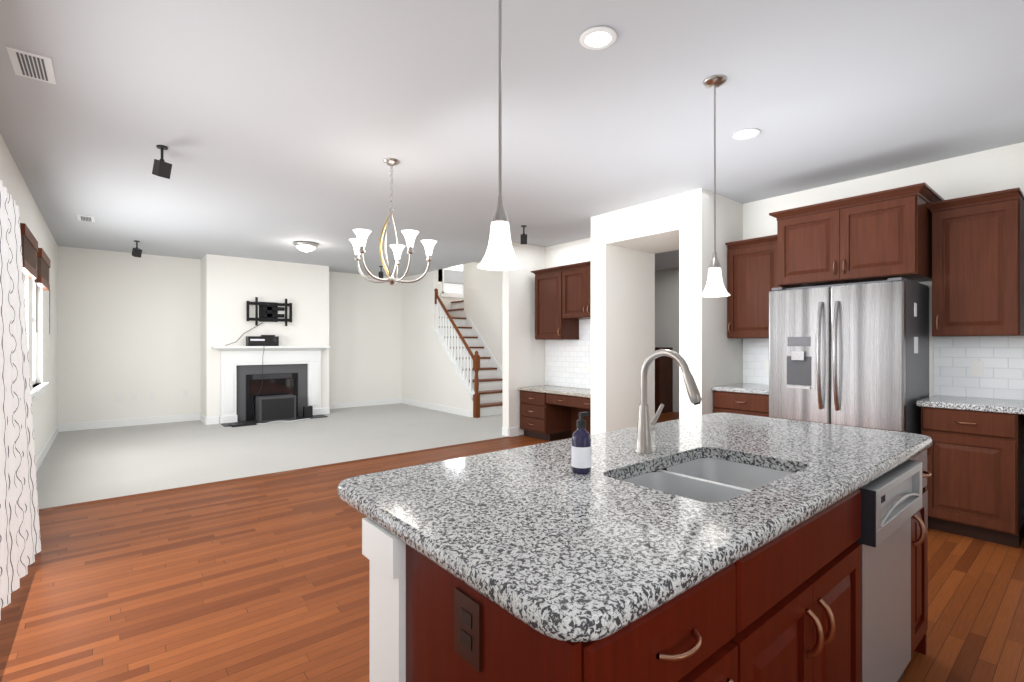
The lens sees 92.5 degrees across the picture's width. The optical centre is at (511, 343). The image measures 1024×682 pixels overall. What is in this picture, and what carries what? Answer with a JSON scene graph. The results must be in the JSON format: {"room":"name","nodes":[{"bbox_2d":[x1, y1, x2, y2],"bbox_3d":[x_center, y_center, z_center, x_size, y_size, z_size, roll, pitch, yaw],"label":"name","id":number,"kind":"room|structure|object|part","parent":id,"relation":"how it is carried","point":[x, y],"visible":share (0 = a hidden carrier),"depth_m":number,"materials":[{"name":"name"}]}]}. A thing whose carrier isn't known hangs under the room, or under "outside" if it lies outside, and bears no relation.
{"room":"kitchen","nodes":[
{"label":"kitchen","id":0,"kind":"room"},
{"bbox_2d":[0,134,57,459],"bbox_3d":[-2.688,-0.065,2.268,0.120,2.770,13.120,0,0,-40],"label":"wall","id":1,"kind":"structure","parent":0,"point":[45,412],"depth_m":5.56,"materials":[{"name":"paint"}]},
{"bbox_2d":[35,424,59,472],"bbox_3d":[-4.952,1.255,5.119,0.014,0.130,5.600,0,0,-40],"label":"baseboard","id":2,"kind":"structure","parent":1,"relation":"attached to","point":[44,451],"depth_m":5.80,"materials":[{"name":"white wood"}]},
{"bbox_2d":[58,246,463,423],"bbox_3d":[-3.287,-1.380,10.200,9.290,5.400,0.120,0,0,-40],"label":"wall","id":3,"kind":"structure","parent":0,"point":[128,324],"depth_m":8.02,"materials":[{"name":"paint"}]},
{"bbox_2d":[60,413,198,431],"bbox_3d":[-6.027,1.255,7.853,1.775,0.130,0.014,0,0,-40],"label":"baseboard","id":4,"kind":"structure","parent":3,"relation":"attached to","point":[184,417],"depth_m":7.78,"materials":[{"name":"white wood"}]},
{"bbox_2d":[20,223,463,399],"bbox_3d":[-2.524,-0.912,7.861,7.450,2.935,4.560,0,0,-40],"label":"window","id":5,"kind":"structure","parent":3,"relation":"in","point":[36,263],"depth_m":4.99,"materials":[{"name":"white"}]},
{"bbox_2d":[20,223,38,332],"bbox_3d":[-4.182,-0.530,4.231,0.068,0.850,0.930,0,0,-40],"label":"blind","id":6,"kind":"object","parent":5,"relation":"attached to","point":[29,244],"depth_m":4.17,"materials":[{"name":"brown"}]},
{"bbox_2d":[33,247,50,334],"bbox_3d":[-5.009,-0.530,5.234,0.068,0.850,0.930,0,0,-40],"label":"blind","id":7,"kind":"object","parent":5,"relation":"attached to","point":[43,261],"depth_m":5.10,"materials":[{"name":"brown"}]},
{"bbox_3d":[-1.381,-1.740,11.708,0.790,1.280,0.080,0,0,-40],"label":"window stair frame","id":8,"kind":"part","parent":5,"relation":"part of","materials":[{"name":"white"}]},
{"bbox_2d":[329,398,400,408],"bbox_3d":[-3.142,1.255,10.233,1.784,0.130,0.014,0,0,-40],"label":"baseboard","id":9,"kind":"structure","parent":3,"relation":"attached to","point":[393,400],"depth_m":10.27,"materials":[{"name":"white wood"}]},
{"bbox_2d":[201,254,328,423],"bbox_3d":[-4.384,-0.065,8.796,1.961,2.770,0.649,0,0,-40],"label":"wall","id":10,"kind":"structure","parent":0,"point":[230,286],"depth_m":8.35,"materials":[{"name":"paint"}]},
{"bbox_2d":[199,413,207,424],"bbox_3d":[-5.130,1.255,8.152,0.018,0.130,0.634,0,0,-40],"label":"baseboard","id":11,"kind":"structure","parent":10,"relation":"attached to","point":[202,418],"depth_m":8.08,"materials":[{"name":"white wood"}]},
{"bbox_2d":[246,297,291,325],"bbox_3d":[-4.186,-0.550,8.468,0.720,0.480,0.100,0,0,-40],"label":"bracket","id":12,"kind":"object","parent":10,"relation":"attached to","point":[268,311],"visible":0.98,"depth_m":8.46,"materials":[{"name":"black metal"}]},
{"bbox_2d":[322,407,330,413],"bbox_3d":[-3.610,1.255,9.406,0.018,0.130,0.634,0,0,-40],"label":"baseboard","id":13,"kind":"structure","parent":10,"relation":"attached to","point":[324,410],"depth_m":9.13,"materials":[{"name":"white wood"}]},
{"bbox_2d":[36,403,523,508],"bbox_3d":[-2.741,1.314,7.629,6.618,0.012,4.539,0,0,-40],"label":"floor","id":14,"kind":"structure","parent":0,"point":[78,466],"depth_m":6.18,"materials":[{"name":"grey carpet"}]},
{"bbox_2d":[211,346,329,423],"bbox_3d":[-4.102,0.674,8.469,1.850,1.268,0.210,0,0,-40],"label":"fireplace","id":15,"kind":"object","parent":14,"relation":"on","point":[294,370],"visible":0.92,"depth_m":8.43,"materials":[{"name":"white wood"}]},
{"bbox_2d":[246,335,278,345],"bbox_3d":[-4.243,-0.056,8.341,0.470,0.188,0.208,0,0,-40],"label":"receiver","id":16,"kind":"object","parent":15,"relation":"on","point":[267,340],"visible":1,"depth_m":8.27,"materials":[{"name":"black plastic"}]},
{"bbox_2d":[225,323,309,426],"bbox_3d":[-4.094,0.471,8.228,1.246,1.671,0.540,0,0,-40],"label":"cords","id":17,"kind":"object","parent":15,"relation":"attached to","point":[245,424],"visible":1,"depth_m":8.07,"materials":[{"name":"black plastic"}]},
{"bbox_2d":[221,414,327,426],"bbox_3d":[-4.022,1.302,8.372,1.610,0.012,0.376,0,0,-40],"label":"hearth pad","id":18,"kind":"object","parent":14,"relation":"on","point":[253,421],"visible":0.5,"depth_m":8.18,"materials":[{"name":"grey stone"}]},
{"bbox_2d":[256,394,295,421],"bbox_3d":[-4.020,1.093,8.354,0.570,0.405,0.295,0,0,-40],"label":"subwoofer","id":19,"kind":"object","parent":18,"relation":"on","point":[275,408],"visible":1,"depth_m":8.23,"materials":[{"name":"grey"}]},
{"bbox_2d":[303,406,312,417],"bbox_3d":[-3.605,1.198,8.661,0.140,0.195,0.090,0,0,-40],"label":"adapter","id":20,"kind":"object","parent":18,"relation":"on","point":[307,411],"visible":1,"depth_m":8.62,"materials":[{"name":"black plastic"}]},
{"bbox_2d":[401,270,472,416],"bbox_3d":[-1.529,-1.380,9.789,0.100,5.400,2.749,0,0,-40],"label":"wall","id":21,"kind":"structure","parent":0,"point":[425,360],"depth_m":10.03,"materials":[{"name":"paint"}]},
{"bbox_2d":[401,398,470,416],"bbox_3d":[-1.589,1.255,9.773,0.014,0.130,2.700,0,0,-40],"label":"baseboard","id":22,"kind":"structure","parent":21,"relation":"attached to","point":[458,411],"depth_m":9.60,"materials":[{"name":"white wood"}]},
{"bbox_2d":[464,262,502,370],"bbox_3d":[0.097,-1.380,9.485,0.120,5.400,3.490,0,0,-40],"label":"wall","id":23,"kind":"structure","parent":0,"point":[483,299],"depth_m":10.15,"materials":[{"name":"paint"}]},
{"bbox_2d":[0,412,1023,681],"bbox_3d":[0.887,1.350,5.139,9.290,0.060,13.240,0,0,-40],"label":"floor","id":24,"kind":"structure","parent":0,"point":[266,578],"depth_m":2.60,"materials":[{"name":"brown wood"}]},
{"bbox_2d":[39,436,510,511],"bbox_3d":[-1.935,1.313,5.332,4.938,0.014,0.039,0,0,-40],"label":"threshold strip","id":25,"kind":"object","parent":24,"relation":"on","point":[153,492],"depth_m":4.76,"materials":[{"name":"brown wood"}]},
{"bbox_2d":[433,288,502,417],"bbox_3d":[-0.968,0.108,10.186,1.510,2.424,2.848,0,0,-40],"label":"stairs","id":26,"kind":"structure","parent":24,"relation":"on","point":[475,365],"depth_m":9.47,"materials":[{"name":"brown wood"}]},
{"bbox_3d":[-1.066,0.102,9.228,0.140,2.412,1.484,0,0,-40],"label":"balustrade rail","id":27,"kind":"part","parent":26,"relation":"part of","materials":[{"name":"brown wood"}]},
{"bbox_2d":[518,261,590,440],"bbox_3d":[0.790,0.138,6.569,0.577,2.365,1.600,0,0,-40],"label":"desk","id":28,"kind":"object","parent":24,"relation":"on","point":[548,412],"visible":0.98,"depth_m":6.75,"materials":[{"name":"brown wood"}]},
{"bbox_2d":[518,385,590,399],"bbox_3d":[0.799,0.640,6.577,0.550,0.040,1.594,0,0,-40],"label":"countertop","id":29,"kind":"structure","parent":28,"relation":"on","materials":[{"name":"stone"}]},
{"bbox_2d":[339,445,931,681],"bbox_3d":[0.660,0.876,1.712,2.224,0.888,0.918,0,0,-40],"label":"kitchen island","id":30,"kind":"object","parent":24,"relation":"on","point":[840,595],"depth_m":1.10,"materials":[{"name":"brown wood"}]},
{"bbox_2d":[454,586,481,672],"bbox_3d":[-0.082,0.525,0.904,0.008,0.120,0.080,0,0,-40],"label":"outlet plate","id":31,"kind":"object","parent":30,"relation":"attached to","point":[467,603],"depth_m":0.90,"materials":[{"name":"brown plastic"}]},
{"bbox_2d":[337,413,931,652],"bbox_3d":[0.640,0.411,1.746,2.230,0.042,0.960,0,0,-40],"label":"island countertop","id":32,"kind":"structure","parent":30,"relation":"on","point":[578,557],"depth_m":1.16,"materials":[{"name":"grey stone"}]},
{"bbox_2d":[571,412,590,473],"bbox_3d":[0.210,0.299,1.489,0.059,0.180,0.059,0,0,-40],"label":"soap bottle","id":33,"kind":"object","parent":32,"relation":"on","point":[581,452],"visible":1,"depth_m":1.47,"materials":[{"name":"blue"}]},
{"bbox_2d":[629,349,701,452],"bbox_3d":[0.563,0.204,1.717,0.139,0.372,0.253,0,0,-40],"label":"faucet","id":34,"kind":"object","parent":32,"relation":"on","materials":[{"name":"silver metal"}]},
{"bbox_2d":[629,453,784,500],"bbox_3d":[0.616,0.541,1.527,0.647,0.242,0.385,0,0,-40],"label":"sink","id":35,"kind":"object","parent":32,"relation":"in","point":[710,477],"depth_m":1.72,"materials":[{"name":"silver metal"}]},
{"bbox_2d":[836,456,922,681],"bbox_3d":[1.300,0.869,1.716,0.590,0.842,0.107,0,0,-40],"label":"dishwasher","id":36,"kind":"object","parent":30,"relation":"in","point":[889,502],"depth_m":1.66,"materials":[{"name":"silver metal"}]},
{"bbox_2d":[655,347,672,412],"bbox_3d":[2.462,0.695,9.952,0.465,1.250,1.500,0,0,-40],"label":"cubby","id":37,"kind":"object","parent":24,"relation":"on","point":[664,380],"visible":0.08,"depth_m":9.35,"materials":[{"name":"brown wood"}]},
{"bbox_2d":[713,390,768,416],"bbox_3d":[2.324,0.882,4.664,0.630,0.875,0.547,0,0,-40],"label":"base cabinet","id":38,"kind":"object","parent":24,"relation":"on","point":[744,402],"depth_m":4.46,"materials":[{"name":"brown wood"}]},
{"bbox_2d":[712,382,768,393],"bbox_3d":[2.328,0.424,4.655,0.635,0.040,0.570,0,0,-40],"label":"countertop","id":39,"kind":"structure","parent":38,"relation":"on","point":[756,387],"depth_m":4.61,"materials":[{"name":"grey stone"}]},
{"bbox_2d":[769,277,928,433],"bbox_3d":[2.694,0.427,3.965,0.857,1.785,0.903,0,0,-40],"label":"fridge","id":40,"kind":"object","parent":24,"relation":"on","point":[852,354],"visible":0.62,"depth_m":3.67,"materials":[{"name":"grey metal"}]},
{"bbox_2d":[921,406,1023,547],"bbox_3d":[3.291,0.882,3.492,0.630,0.875,0.480,0,0,-40],"label":"base cabinet","id":41,"kind":"object","parent":24,"relation":"on","point":[975,458],"depth_m":3.27,"materials":[{"name":"brown wood"}]},
{"bbox_2d":[916,394,1023,413],"bbox_3d":[3.298,0.424,3.479,0.635,0.040,0.560,0,0,-40],"label":"countertop","id":42,"kind":"structure","parent":41,"relation":"on","point":[938,399],"depth_m":3.43,"materials":[{"name":"grey stone"}]},
{"bbox_2d":[0,0,1023,283],"bbox_3d":[0.887,-2.815,5.139,9.290,2.730,13.240,0,0,-40],"label":"ceiling","id":43,"kind":"structure","parent":0,"point":[276,128],"depth_m":3.05,"materials":[{"name":"paint"}]},
{"bbox_2d":[6,45,55,84],"bbox_3d":[-2.497,-1.444,2.555,0.160,0.011,0.320,0,0,-40],"label":"ceiling vent","id":44,"kind":"object","parent":43,"relation":"in","point":[31,65],"visible":1,"depth_m":2.54,"materials":[{"name":"white metal"}]},
{"bbox_2d":[77,215,94,221],"bbox_3d":[-4.919,-1.444,5.665,0.150,0.011,0.300,0,0,-40],"label":"ceiling vent","id":45,"kind":"object","parent":43,"relation":"in","point":[86,218],"visible":1,"depth_m":5.64,"materials":[{"name":"white metal"}]},
{"bbox_2d":[132,240,141,257],"bbox_3d":[-5.290,-1.334,6.915,0.123,0.232,0.080,0,0,30],"label":"speaker","id":46,"kind":"object","parent":43,"relation":"attached to","point":[136,251],"visible":1,"depth_m":6.89,"materials":[{"name":"black plastic"}]},
{"bbox_2d":[152,145,171,178],"bbox_3d":[-2.574,-1.334,3.607,0.123,0.232,0.080,0,0,30],"label":"speaker","id":47,"kind":"object","parent":43,"relation":"attached to","point":[162,167],"visible":0.98,"depth_m":3.58,"materials":[{"name":"black plastic"}]},
{"bbox_2d":[294,241,317,252],"bbox_3d":[-2.972,-1.381,7.076,0.330,0.137,0.330,0,0,-40],"label":"flush-mount ceiling light","id":48,"kind":"object","parent":43,"relation":"attached to","point":[305,246],"visible":1,"depth_m":6.98,"materials":[{"name":"white glass"}]},
{"bbox_2d":[379,266,383,278],"bbox_3d":[-2.451,-1.334,9.179,0.080,0.232,0.123,0,0,-10],"label":"speaker","id":49,"kind":"object","parent":43,"relation":"attached to","point":[381,276],"visible":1,"depth_m":9.14,"materials":[{"name":"black plastic"}]},
{"bbox_2d":[349,158,436,284],"bbox_3d":[-0.936,-0.958,3.872,0.705,0.985,0.680,0,0,-40],"label":"chandelier","id":50,"kind":"object","parent":43,"relation":"hanging from","point":[359,243],"visible":1,"depth_m":3.90,"materials":[{"name":"silver metal"}]},
{"bbox_2d":[477,0,522,270],"bbox_3d":[-0.041,-0.857,1.689,0.158,1.186,0.158,0,0,-40],"label":"pendant light","id":51,"kind":"object","parent":43,"relation":"hanging from","point":[500,255],"visible":1,"depth_m":1.68,"materials":[{"name":"white glass"}]},
{"bbox_2d":[521,225,526,243],"bbox_3d":[0.145,-1.334,6.032,0.080,0.232,0.123,0,0,0],"label":"speaker","id":52,"kind":"object","parent":43,"relation":"attached to","point":[523,238],"visible":1,"depth_m":6.00,"materials":[{"name":"black plastic"}]},
{"bbox_2d":[579,26,616,49],"bbox_3d":[0.407,-1.443,2.319,0.176,0.014,0.176,0,0,-40],"label":"recessed light","id":53,"kind":"object","parent":43,"relation":"in","point":[598,37],"visible":0.98,"depth_m":2.31,"materials":[{"name":"white plastic"}]},
{"bbox_2d":[700,75,729,296],"bbox_3d":[1.118,-0.857,2.704,0.158,1.186,0.158,0,0,-40],"label":"pendant light","id":54,"kind":"object","parent":43,"relation":"hanging from","point":[715,287],"visible":1,"depth_m":2.69,"materials":[{"name":"white glass"}]},
{"bbox_2d":[733,128,760,139],"bbox_3d":[1.617,-1.443,3.382,0.176,0.014,0.176,0,0,-40],"label":"recessed light","id":55,"kind":"object","parent":43,"relation":"in","point":[747,134],"visible":1,"depth_m":3.37,"materials":[{"name":"white"}]},
{"bbox_2d":[503,242,544,434],"bbox_3d":[0.604,-0.065,7.550,1.800,2.770,0.140,0,0,-40],"label":"wall","id":56,"kind":"structure","parent":0,"point":[523,357],"depth_m":7.06,"materials":[{"name":"paint"}]},
{"bbox_2d":[502,427,518,435],"bbox_3d":[0.504,1.255,7.565,1.694,0.130,0.018,0,0,-40],"label":"baseboard","id":57,"kind":"structure","parent":56,"relation":"attached to","point":[512,432],"depth_m":6.96,"materials":[{"name":"white wood"}]},
{"bbox_2d":[655,268,678,405],"bbox_3d":[3.253,-0.065,9.477,0.120,2.770,7.280,0,0,-40],"label":"wall","id":58,"kind":"structure","parent":0,"point":[666,308],"depth_m":9.58,"materials":[{"name":"paint"}]},
{"bbox_2d":[673,405,678,411],"bbox_3d":[4.287,1.255,8.119,0.014,0.130,3.630,0,0,-40],"label":"baseboard","id":59,"kind":"structure","parent":58,"relation":"attached to","point":[675,408],"depth_m":9.47,"materials":[{"name":"white"}]},
{"bbox_2d":[591,188,742,434],"bbox_3d":[1.646,-0.065,5.351,0.810,2.770,1.360,0,0,-40],"label":"wall","id":60,"kind":"structure","parent":0,"point":[625,242],"depth_m":5.14,"materials":[{"name":"paint"}]},
{"bbox_2d":[545,142,1023,421],"bbox_3d":[2.199,-0.065,5.412,0.120,2.770,5.190,0,0,-40],"label":"wall","id":61,"kind":"structure","parent":0,"point":[991,170],"depth_m":4.13,"materials":[{"name":"paint"}]},
{"bbox_2d":[725,238,779,337],"bbox_3d":[2.425,-0.516,4.766,0.345,0.922,0.517,0,0,-40],"label":"upper cabinet","id":62,"kind":"object","parent":61,"relation":"attached to","point":[749,264],"depth_m":4.69,"materials":[{"name":"brown wood"}]},
{"bbox_2d":[772,186,935,287],"bbox_3d":[2.820,-0.804,4.047,0.650,0.607,0.945,0,0,-40],"label":"upper cabinet","id":63,"kind":"object","parent":61,"relation":"attached to","point":[882,236],"depth_m":3.78,"materials":[{"name":"brown wood"}]},
{"bbox_2d":[928,189,1023,337],"bbox_3d":[3.400,-0.541,3.583,0.345,0.971,0.460,0,0,-40],"label":"upper cabinet","id":64,"kind":"object","parent":61,"relation":"attached to","point":[965,255],"depth_m":3.46,"materials":[{"name":"brown wood"}]},
{"bbox_3d":[-2.334,-0.840,2.090,0.050,0.050,2.795,0,0,-40],"label":"curtain rod","id":65,"kind":"object","parent":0,"visible":0},
{"bbox_2d":[0,180,40,619],"bbox_3d":[-2.605,0.245,2.531,0.153,2.120,1.420,0,0,-40],"label":"curtain","id":66,"kind":"object","parent":65,"relation":"hanging from","point":[20,544],"visible":1,"depth_m":2.68,"materials":[{"name":"fabric"}]},
{"bbox_3d":[-0.141,-1.380,10.857,3.600,5.400,2.870,0,0,-40],"label":"wall","id":67,"kind":"structure","parent":0,"visible":0},
{"bbox_2d":[114,394,123,401],"bbox_3d":[-6.190,0.850,7.723,0.115,0.115,0.008,0,0,-40],"label":"electrical outlet plate","id":68,"kind":"object","parent":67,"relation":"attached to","point":[117,397],"depth_m":7.72,"materials":[{"name":"white plastic"}]},
{"bbox_2d":[131,393,136,400],"bbox_3d":[-6.043,0.850,7.844,0.070,0.115,0.008,0,0,-40],"label":"electrical outlet plate","id":69,"kind":"object","parent":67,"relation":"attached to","point":[133,395],"depth_m":7.84,"materials":[{"name":"white plastic"}]},
{"bbox_2d":[183,390,187,396],"bbox_3d":[-5.511,0.840,8.283,0.070,0.115,0.008,0,0,-40],"label":"electrical outlet plate","id":70,"kind":"object","parent":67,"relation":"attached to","point":[185,392],"depth_m":8.28,"materials":[{"name":"white plastic"}]},
{"bbox_2d":[264,329,268,334],"bbox_3d":[-4.247,-0.200,8.480,0.070,0.115,0.008,0,0,-40],"label":"electrical outlet plate","id":71,"kind":"object","parent":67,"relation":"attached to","point":[266,331],"depth_m":8.48,"materials":[{"name":"white plastic"}]},
{"bbox_2d":[586,364,590,372],"bbox_3d":[1.043,0.340,6.693,0.008,0.115,0.070,0,0,-40],"label":"electrical outlet plate","id":72,"kind":"object","parent":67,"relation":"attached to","point":[588,367],"depth_m":6.69,"materials":[{"name":"white plastic"}]},
{"bbox_2d":[765,360,768,371],"bbox_3d":[2.551,0.220,4.865,0.008,0.115,0.070,0,0,-40],"label":"electrical outlet plate","id":73,"kind":"object","parent":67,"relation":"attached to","point":[766,361],"depth_m":4.88,"materials":[{"name":"white plastic"}]},
{"bbox_2d":[971,361,983,376],"bbox_3d":[3.512,0.190,3.700,0.008,0.115,0.070,0,0,-40],"label":"electrical outlet plate","id":74,"kind":"object","parent":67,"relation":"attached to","point":[977,368],"depth_m":3.70,"materials":[{"name":"white plastic"}]},
{"label":"outside","id":75,"kind":"structure","parent":0,"visible":0},
{"bbox_2d":[444,264,462,292],"bbox_3d":[0.108,-0.555,4.591,7.430,3.650,13.135,0,0,-40],"label":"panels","id":76,"kind":"object","parent":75,"point":[459,266],"visible":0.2,"depth_m":11.90,"materials":[{"name":"white"}]}
]}

